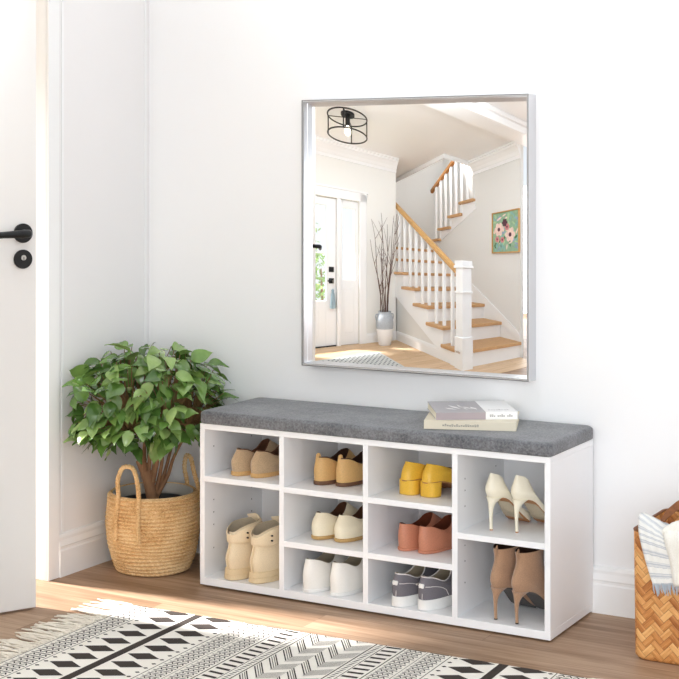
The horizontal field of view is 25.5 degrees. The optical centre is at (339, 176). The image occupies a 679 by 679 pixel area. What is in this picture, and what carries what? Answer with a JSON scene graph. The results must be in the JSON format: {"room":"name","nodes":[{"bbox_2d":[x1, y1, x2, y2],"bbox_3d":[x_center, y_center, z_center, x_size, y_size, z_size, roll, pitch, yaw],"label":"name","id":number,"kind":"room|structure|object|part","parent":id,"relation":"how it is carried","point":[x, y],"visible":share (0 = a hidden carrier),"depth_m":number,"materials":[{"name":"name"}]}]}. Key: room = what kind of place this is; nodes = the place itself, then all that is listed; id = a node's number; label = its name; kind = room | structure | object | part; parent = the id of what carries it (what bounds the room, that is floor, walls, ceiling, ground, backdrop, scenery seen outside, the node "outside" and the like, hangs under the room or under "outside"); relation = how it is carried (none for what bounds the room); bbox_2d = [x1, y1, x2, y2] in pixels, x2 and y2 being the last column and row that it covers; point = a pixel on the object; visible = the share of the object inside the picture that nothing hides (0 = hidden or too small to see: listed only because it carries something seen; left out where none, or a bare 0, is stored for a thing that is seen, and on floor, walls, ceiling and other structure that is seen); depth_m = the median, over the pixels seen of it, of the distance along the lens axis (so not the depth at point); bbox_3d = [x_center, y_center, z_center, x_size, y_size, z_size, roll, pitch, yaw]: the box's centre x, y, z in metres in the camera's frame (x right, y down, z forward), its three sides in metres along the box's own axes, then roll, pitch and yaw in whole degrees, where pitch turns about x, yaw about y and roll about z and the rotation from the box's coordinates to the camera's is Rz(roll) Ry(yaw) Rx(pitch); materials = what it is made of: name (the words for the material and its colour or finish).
{"room":"entryway","nodes":[
{"label":"entryway","id":0,"kind":"room"},
{"bbox_2d":[59,0,148,532],"bbox_3d":[-0.999,-1.560,4.044,0.100,5.400,1.720,0,0,30],"label":"wall","id":1,"kind":"structure","parent":0,"point":[104,39],"depth_m":4.45,"materials":[{"name":"white paint"}]},
{"bbox_2d":[0,0,35,612],"bbox_3d":[-1.113,-0.113,3.747,0.760,2.494,0.106,0,0,-32],"label":"door","id":2,"kind":"structure","parent":1,"relation":"in","point":[17,17],"depth_m":3.93,"materials":[{"name":"white paint"}]},
{"bbox_3d":[-0.864,0.149,3.877,0.145,0.025,0.058,0,0,-32],"label":"lever","id":3,"kind":"part","parent":2,"relation":"part of","materials":[{"name":"black metal"}]},
{"bbox_3d":[-0.829,0.215,3.938,0.050,0.050,0.008,0,0,-32],"label":"keyhole plate","id":4,"kind":"part","parent":2,"relation":"part of","materials":[{"name":"black metal"}]},
{"bbox_3d":[-0.829,0.147,3.938,0.051,0.051,0.009,0,0,-32],"label":"handle","id":5,"kind":"part","parent":2,"relation":"part of","materials":[{"name":"black metal"}]},
{"bbox_2d":[36,0,58,580],"bbox_3d":[-0.862,-0.160,4.288,0.122,2.600,0.047,0,0,30],"label":"trim","id":6,"kind":"structure","parent":1,"relation":"attached to","point":[47,11],"depth_m":4.25,"materials":[{"name":"white paint"}]},
{"bbox_2d":[59,519,111,577],"bbox_3d":[-0.692,1.079,4.470,0.014,0.122,0.437,0,0,30],"label":"baseboard","id":7,"kind":"structure","parent":1,"relation":"attached to","point":[84,547],"depth_m":4.37,"materials":[{"name":"white paint"}]},
{"bbox_2d":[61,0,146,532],"bbox_3d":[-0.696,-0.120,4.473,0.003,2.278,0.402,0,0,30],"label":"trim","id":8,"kind":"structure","parent":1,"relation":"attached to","point":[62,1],"depth_m":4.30,"materials":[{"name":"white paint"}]},
{"bbox_2d":[0,553,678,678],"bbox_3d":[-1.884,1.171,0.867,10.500,0.060,8.120,0,0,30],"label":"floor","id":9,"kind":"structure","parent":0,"point":[602,646],"depth_m":3.85,"materials":[{"name":"brown wood"}]},
{"bbox_2d":[105,453,199,576],"bbox_3d":[-0.543,0.979,4.381,0.276,0.324,0.285,0,0,30],"label":"basket","id":10,"kind":"object","parent":9,"relation":"on","point":[145,537],"visible":0.92,"depth_m":4.27,"materials":[{"name":"wicker"}]},
{"bbox_3d":[-0.601,0.927,4.265,0.093,0.222,0.023,0,0,27],"label":"handle","id":11,"kind":"part","parent":10,"relation":"part of","materials":[{"name":"wicker"}]},
{"bbox_2d":[62,341,238,498],"bbox_3d":[-0.533,0.800,4.336,0.407,0.655,0.481,0,0,30],"label":"potted plant","id":12,"kind":"object","parent":10,"relation":"in","point":[121,418],"visible":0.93,"depth_m":4.27,"materials":[{"name":"green plant"}]},
{"bbox_3d":[-0.579,0.801,4.331,0.032,0.127,0.107,0,0,30],"label":"stem","id":13,"kind":"part","parent":12,"relation":"part of","materials":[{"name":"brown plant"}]},
{"bbox_3d":[-0.572,0.791,4.419,0.015,0.145,0.090,0,0,-7],"label":"stem","id":14,"kind":"part","parent":12,"relation":"part of","materials":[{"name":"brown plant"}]},
{"bbox_3d":[-0.557,0.816,4.379,0.015,0.151,0.019,0,0,-37],"label":"stem","id":15,"kind":"part","parent":12,"relation":"part of","materials":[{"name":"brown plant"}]},
{"bbox_3d":[-0.543,1.036,4.381,0.214,0.184,0.214,0,0,30],"label":"nursery pot","id":16,"kind":"part","parent":12,"relation":"part of","materials":[{"name":"black plastic"}]},
{"bbox_3d":[-0.519,0.811,4.337,0.096,0.165,0.060,0,0,30],"label":"stem","id":17,"kind":"part","parent":12,"relation":"part of","materials":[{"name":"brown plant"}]},
{"bbox_3d":[-0.525,0.839,4.383,0.045,0.197,0.020,0,0,18],"label":"stem","id":18,"kind":"part","parent":12,"relation":"part of","materials":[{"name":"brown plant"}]},
{"bbox_3d":[-0.509,0.841,4.416,0.015,0.204,0.093,0,0,43],"label":"stem","id":19,"kind":"part","parent":12,"relation":"part of","materials":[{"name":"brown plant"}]},
{"bbox_3d":[-0.493,0.842,4.392,0.085,0.205,0.072,0,0,30],"label":"stem","id":20,"kind":"part","parent":12,"relation":"part of","materials":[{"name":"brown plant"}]},
{"bbox_3d":[-0.438,0.926,4.443,0.036,0.222,0.101,0,0,-30],"label":"handle","id":21,"kind":"part","parent":10,"relation":"part of","materials":[{"name":"wicker"}]},
{"bbox_2d":[0,598,599,678],"bbox_3d":[-0.191,1.136,3.309,1.526,0.010,0.899,0,0,28],"label":"area rug","id":22,"kind":"object","parent":9,"relation":"on","point":[127,641],"visible":1,"depth_m":3.58,"materials":[{"name":"white fabric"}]},
{"bbox_2d":[200,423,592,640],"bbox_3d":[0.138,0.913,4.062,1.040,0.454,0.300,0,0,30],"label":"bench","id":23,"kind":"object","parent":9,"relation":"on","point":[563,482],"visible":0.69,"depth_m":3.95,"materials":[{"name":"white wood"}]},
{"bbox_3d":[-0.308,0.908,4.315,0.016,0.412,0.300,0,0,30],"label":"panel","id":24,"kind":"part","parent":23,"relation":"part of","materials":[{"name":"white wood"}]},
{"bbox_2d":[205,468,278,489],"bbox_3d":[-0.196,0.839,4.250,0.244,0.016,0.296,0,0,30],"label":"shelf","id":25,"kind":"object","parent":23,"relation":"attached to","point":[213,476],"depth_m":4.15,"materials":[{"name":"white wood"}]},
{"bbox_2d":[224,513,261,580],"bbox_3d":[-0.231,1.031,4.247,0.088,0.166,0.257,0,0,39],"label":"boot","id":26,"kind":"object","parent":23,"relation":"on","point":[239,550],"visible":0.53,"depth_m":4.16,"materials":[{"name":"beige leather"}]},
{"bbox_2d":[231,438,277,475],"bbox_3d":[-0.222,0.789,4.272,0.076,0.085,0.240,0,0,39],"label":"loafer","id":27,"kind":"object","parent":23,"relation":"on","point":[241,459],"visible":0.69,"depth_m":4.19,"materials":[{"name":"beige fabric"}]},
{"bbox_2d":[248,516,278,583],"bbox_3d":[-0.162,1.031,4.213,0.088,0.166,0.257,0,0,39],"label":"boot","id":28,"kind":"object","parent":23,"relation":"on","point":[264,558],"visible":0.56,"depth_m":4.13,"materials":[{"name":"beige leather"}]},
{"bbox_2d":[250,445,278,477],"bbox_3d":[-0.164,0.789,4.243,0.076,0.085,0.240,0,0,39],"label":"loafer","id":29,"kind":"object","parent":23,"relation":"on","point":[264,464],"visible":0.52,"depth_m":4.16,"materials":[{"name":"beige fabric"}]},
{"bbox_2d":[284,530,362,557],"bbox_3d":[0.029,0.990,4.122,0.242,0.016,0.296,0,0,30],"label":"shelf","id":30,"kind":"object","parent":23,"relation":"attached to","point":[293,539],"depth_m":4.03,"materials":[{"name":"white wood"}]},
{"bbox_2d":[284,477,362,501],"bbox_3d":[0.029,0.844,4.122,0.242,0.016,0.296,0,0,30],"label":"shelf","id":31,"kind":"object","parent":23,"relation":"attached to","point":[293,486],"depth_m":4.03,"materials":[{"name":"white wood"}]},
{"bbox_2d":[302,552,348,592],"bbox_3d":[-0.012,1.056,4.132,0.088,0.116,0.270,0,0,37],"label":"sneaker","id":32,"kind":"object","parent":23,"relation":"on","point":[316,572],"visible":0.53,"depth_m":4.03,"materials":[{"name":"white leather"}]},
{"bbox_2d":[311,502,357,539],"bbox_3d":[0.002,0.941,4.155,0.082,0.080,0.231,0,0,39],"label":"shoe","id":33,"kind":"object","parent":23,"relation":"on","point":[323,524],"visible":0.67,"depth_m":4.08,"materials":[{"name":"beige leather"}]},
{"bbox_2d":[313,448,355,484],"bbox_3d":[0.000,0.793,4.158,0.076,0.086,0.210,0,0,38],"label":"shoe","id":34,"kind":"object","parent":23,"relation":"on","point":[324,467],"visible":0.64,"depth_m":4.08,"materials":[{"name":"beige leather"}]},
{"bbox_2d":[330,556,362,596],"bbox_3d":[0.064,1.056,4.096,0.088,0.116,0.270,0,0,37],"label":"sneaker","id":35,"kind":"object","parent":23,"relation":"on","point":[346,577],"visible":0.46,"depth_m":4.00,"materials":[{"name":"white leather"}]},
{"bbox_2d":[334,505,362,542],"bbox_3d":[0.066,0.941,4.123,0.082,0.080,0.231,0,0,39],"label":"slip","id":36,"kind":"object","parent":23,"relation":"on","point":[347,528],"visible":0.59,"depth_m":4.04,"materials":[{"name":"beige leather"}]},
{"bbox_2d":[335,451,362,486],"bbox_3d":[0.062,0.793,4.134,0.076,0.086,0.210,0,0,38],"label":"shoe","id":37,"kind":"object","parent":23,"relation":"on","point":[349,472],"visible":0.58,"depth_m":4.06,"materials":[{"name":"beige leather"}]},
{"bbox_3d":[0.138,0.694,4.062,1.040,0.016,0.300,0,0,30],"label":"panel","id":38,"kind":"part","parent":23,"relation":"part of","materials":[{"name":"white wood"}]},
{"bbox_3d":[0.138,1.124,4.062,1.040,0.020,0.300,0,0,30],"label":"panel","id":39,"kind":"part","parent":23,"relation":"part of","materials":[{"name":"white wood"}]},
{"bbox_2d":[201,397,592,456],"bbox_3d":[0.138,0.667,4.062,1.047,0.038,0.312,0,0,30],"label":"bench cushion","id":40,"kind":"object","parent":23,"relation":"on","point":[533,438],"visible":1,"depth_m":3.96,"materials":[{"name":"grey fabric"}]},
{"bbox_2d":[424,411,518,430],"bbox_3d":[0.348,0.637,3.939,0.236,0.022,0.190,0,0,9],"label":"book","id":41,"kind":"object","parent":40,"relation":"on","point":[430,422],"visible":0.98,"depth_m":3.85,"materials":[{"name":"beige paper"}]},
{"bbox_2d":[427,401,517,419],"bbox_3d":[0.349,0.616,3.970,0.212,0.020,0.190,0,0,-3],"label":"book","id":42,"kind":"object","parent":41,"relation":"on","point":[440,410],"visible":1,"depth_m":3.90,"materials":[{"name":"grey paper"}]},
{"bbox_3d":[0.210,0.908,4.191,1.009,0.412,0.003,0,0,30],"label":"panel","id":43,"kind":"part","parent":23,"relation":"part of","materials":[{"name":"white wood"}]},
{"bbox_2d":[368,539,451,569],"bbox_3d":[0.253,0.989,3.995,0.242,0.016,0.296,0,0,30],"label":"shelf","id":44,"kind":"object","parent":23,"relation":"attached to","point":[382,549],"depth_m":3.90,"materials":[{"name":"white wood"}]},
{"bbox_2d":[368,485,451,512],"bbox_3d":[0.253,0.844,3.995,0.242,0.016,0.296,0,0,30],"label":"shelf","id":45,"kind":"object","parent":23,"relation":"attached to","point":[379,495],"depth_m":3.91,"materials":[{"name":"white wood"}]},
{"bbox_2d":[390,565,438,606],"bbox_3d":[0.227,1.058,3.992,0.082,0.111,0.263,0,0,41],"label":"sneaker","id":46,"kind":"object","parent":23,"relation":"on","point":[404,587],"visible":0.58,"depth_m":3.90,"materials":[{"name":"grey fabric"}]},
{"bbox_2d":[398,512,441,550],"bbox_3d":[0.232,0.942,4.030,0.076,0.079,0.230,0,0,40],"label":"slip","id":47,"kind":"object","parent":23,"relation":"on","point":[408,534],"visible":0.56,"depth_m":3.95,"materials":[{"name":"orange leather"}]},
{"bbox_2d":[399,461,446,495],"bbox_3d":[0.234,0.794,4.030,0.072,0.088,0.210,0,0,39],"label":"shoe","id":48,"kind":"object","parent":23,"relation":"on","point":[411,474],"visible":0.64,"depth_m":3.95,"materials":[{"name":"leather"}]},
{"bbox_2d":[416,569,451,610],"bbox_3d":[0.295,1.058,3.959,0.082,0.111,0.263,0,0,41],"label":"sneaker","id":49,"kind":"object","parent":23,"relation":"on","point":[434,591],"visible":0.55,"depth_m":3.87,"materials":[{"name":"grey fabric"}]},
{"bbox_2d":[418,515,451,553],"bbox_3d":[0.286,0.942,3.998,0.076,0.079,0.230,0,0,40],"label":"slip","id":50,"kind":"object","parent":23,"relation":"on","point":[437,538],"visible":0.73,"depth_m":3.92,"materials":[{"name":"orange leather"}]},
{"bbox_2d":[420,463,451,497],"bbox_3d":[0.291,0.794,3.997,0.072,0.088,0.210,0,0,42],"label":"shoe","id":51,"kind":"object","parent":23,"relation":"on","point":[434,477],"visible":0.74,"depth_m":3.92,"materials":[{"name":"leather"}]},
{"bbox_2d":[458,511,544,549],"bbox_3d":[0.473,0.906,3.869,0.235,0.016,0.296,0,0,30],"label":"shelf","id":52,"kind":"object","parent":23,"relation":"attached to","point":[531,534],"depth_m":3.81,"materials":[{"name":"white wood"}]},
{"bbox_2d":[485,473,531,530],"bbox_3d":[0.444,0.826,3.893,0.069,0.146,0.212,0,0,40],"label":"shoe","id":53,"kind":"object","parent":23,"relation":"on","point":[496,490],"visible":0.91,"depth_m":3.82,"materials":[{"name":"leather"}]},
{"bbox_2d":[490,544,535,619],"bbox_3d":[0.455,1.020,3.862,0.069,0.186,0.234,0,0,38],"label":"boot","id":54,"kind":"object","parent":23,"relation":"on","point":[504,563],"visible":0.68,"depth_m":3.78,"materials":[{"name":"brown leather"}]},
{"bbox_2d":[511,547,544,623],"bbox_3d":[0.511,1.020,3.819,0.069,0.186,0.234,0,0,43],"label":"boot","id":55,"kind":"object","parent":23,"relation":"on","point":[528,578],"visible":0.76,"depth_m":3.75,"materials":[{"name":"brown leather"}]},
{"bbox_2d":[511,475,544,532],"bbox_3d":[0.511,0.826,3.863,0.069,0.146,0.212,0,0,44],"label":"shoe","id":56,"kind":"object","parent":23,"relation":"on","point":[522,492],"visible":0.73,"depth_m":3.79,"materials":[{"name":"leather"}]},
{"bbox_3d":[0.583,0.908,3.809,0.016,0.412,0.300,0,0,30],"label":"panel","id":57,"kind":"part","parent":23,"relation":"part of","materials":[{"name":"white wood"}]},
{"bbox_2d":[633,500,678,664],"bbox_3d":[0.941,0.935,3.563,0.431,0.411,0.263,0,0,30],"label":"woven basket","id":58,"kind":"object","parent":9,"relation":"on","point":[656,617],"visible":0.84,"depth_m":3.53,"materials":[{"name":"orange wicker"}]},
{"bbox_2d":[638,512,678,595],"bbox_3d":[0.814,0.884,3.497,0.230,0.186,0.093,0,0,30],"label":"blanket","id":59,"kind":"object","parent":58,"relation":"on","point":[659,540],"visible":1,"depth_m":3.49,"materials":[{"name":"beige fabric"}]},
{"bbox_3d":[0.885,0.803,3.466,0.310,0.146,0.012,0,0,30],"label":"handle","id":60,"kind":"part","parent":58,"relation":"part of","materials":[{"name":"wicker"}]},
{"bbox_2d":[149,0,678,569],"bbox_3d":[0.918,-0.309,3.876,3.800,2.900,0.120,0,0,30],"label":"wall","id":61,"kind":"structure","parent":0,"point":[229,80],"depth_m":4.14,"materials":[{"name":"white paint"}]},
{"bbox_2d":[196,533,634,618],"bbox_3d":[0.972,1.079,3.768,3.600,0.122,0.014,0,0,30],"label":"baseboard","id":62,"kind":"structure","parent":61,"relation":"attached to","point":[613,588],"depth_m":3.91,"materials":[{"name":"white paint"}]},
{"bbox_2d":[302,93,535,381],"bbox_3d":[0.208,0.161,4.181,0.704,0.766,0.050,0,0,30],"label":"wall mirror","id":63,"kind":"object","parent":61,"relation":"attached to","point":[419,213],"visible":1,"depth_m":4.17,"materials":[{"name":"mirror"}]}
]}

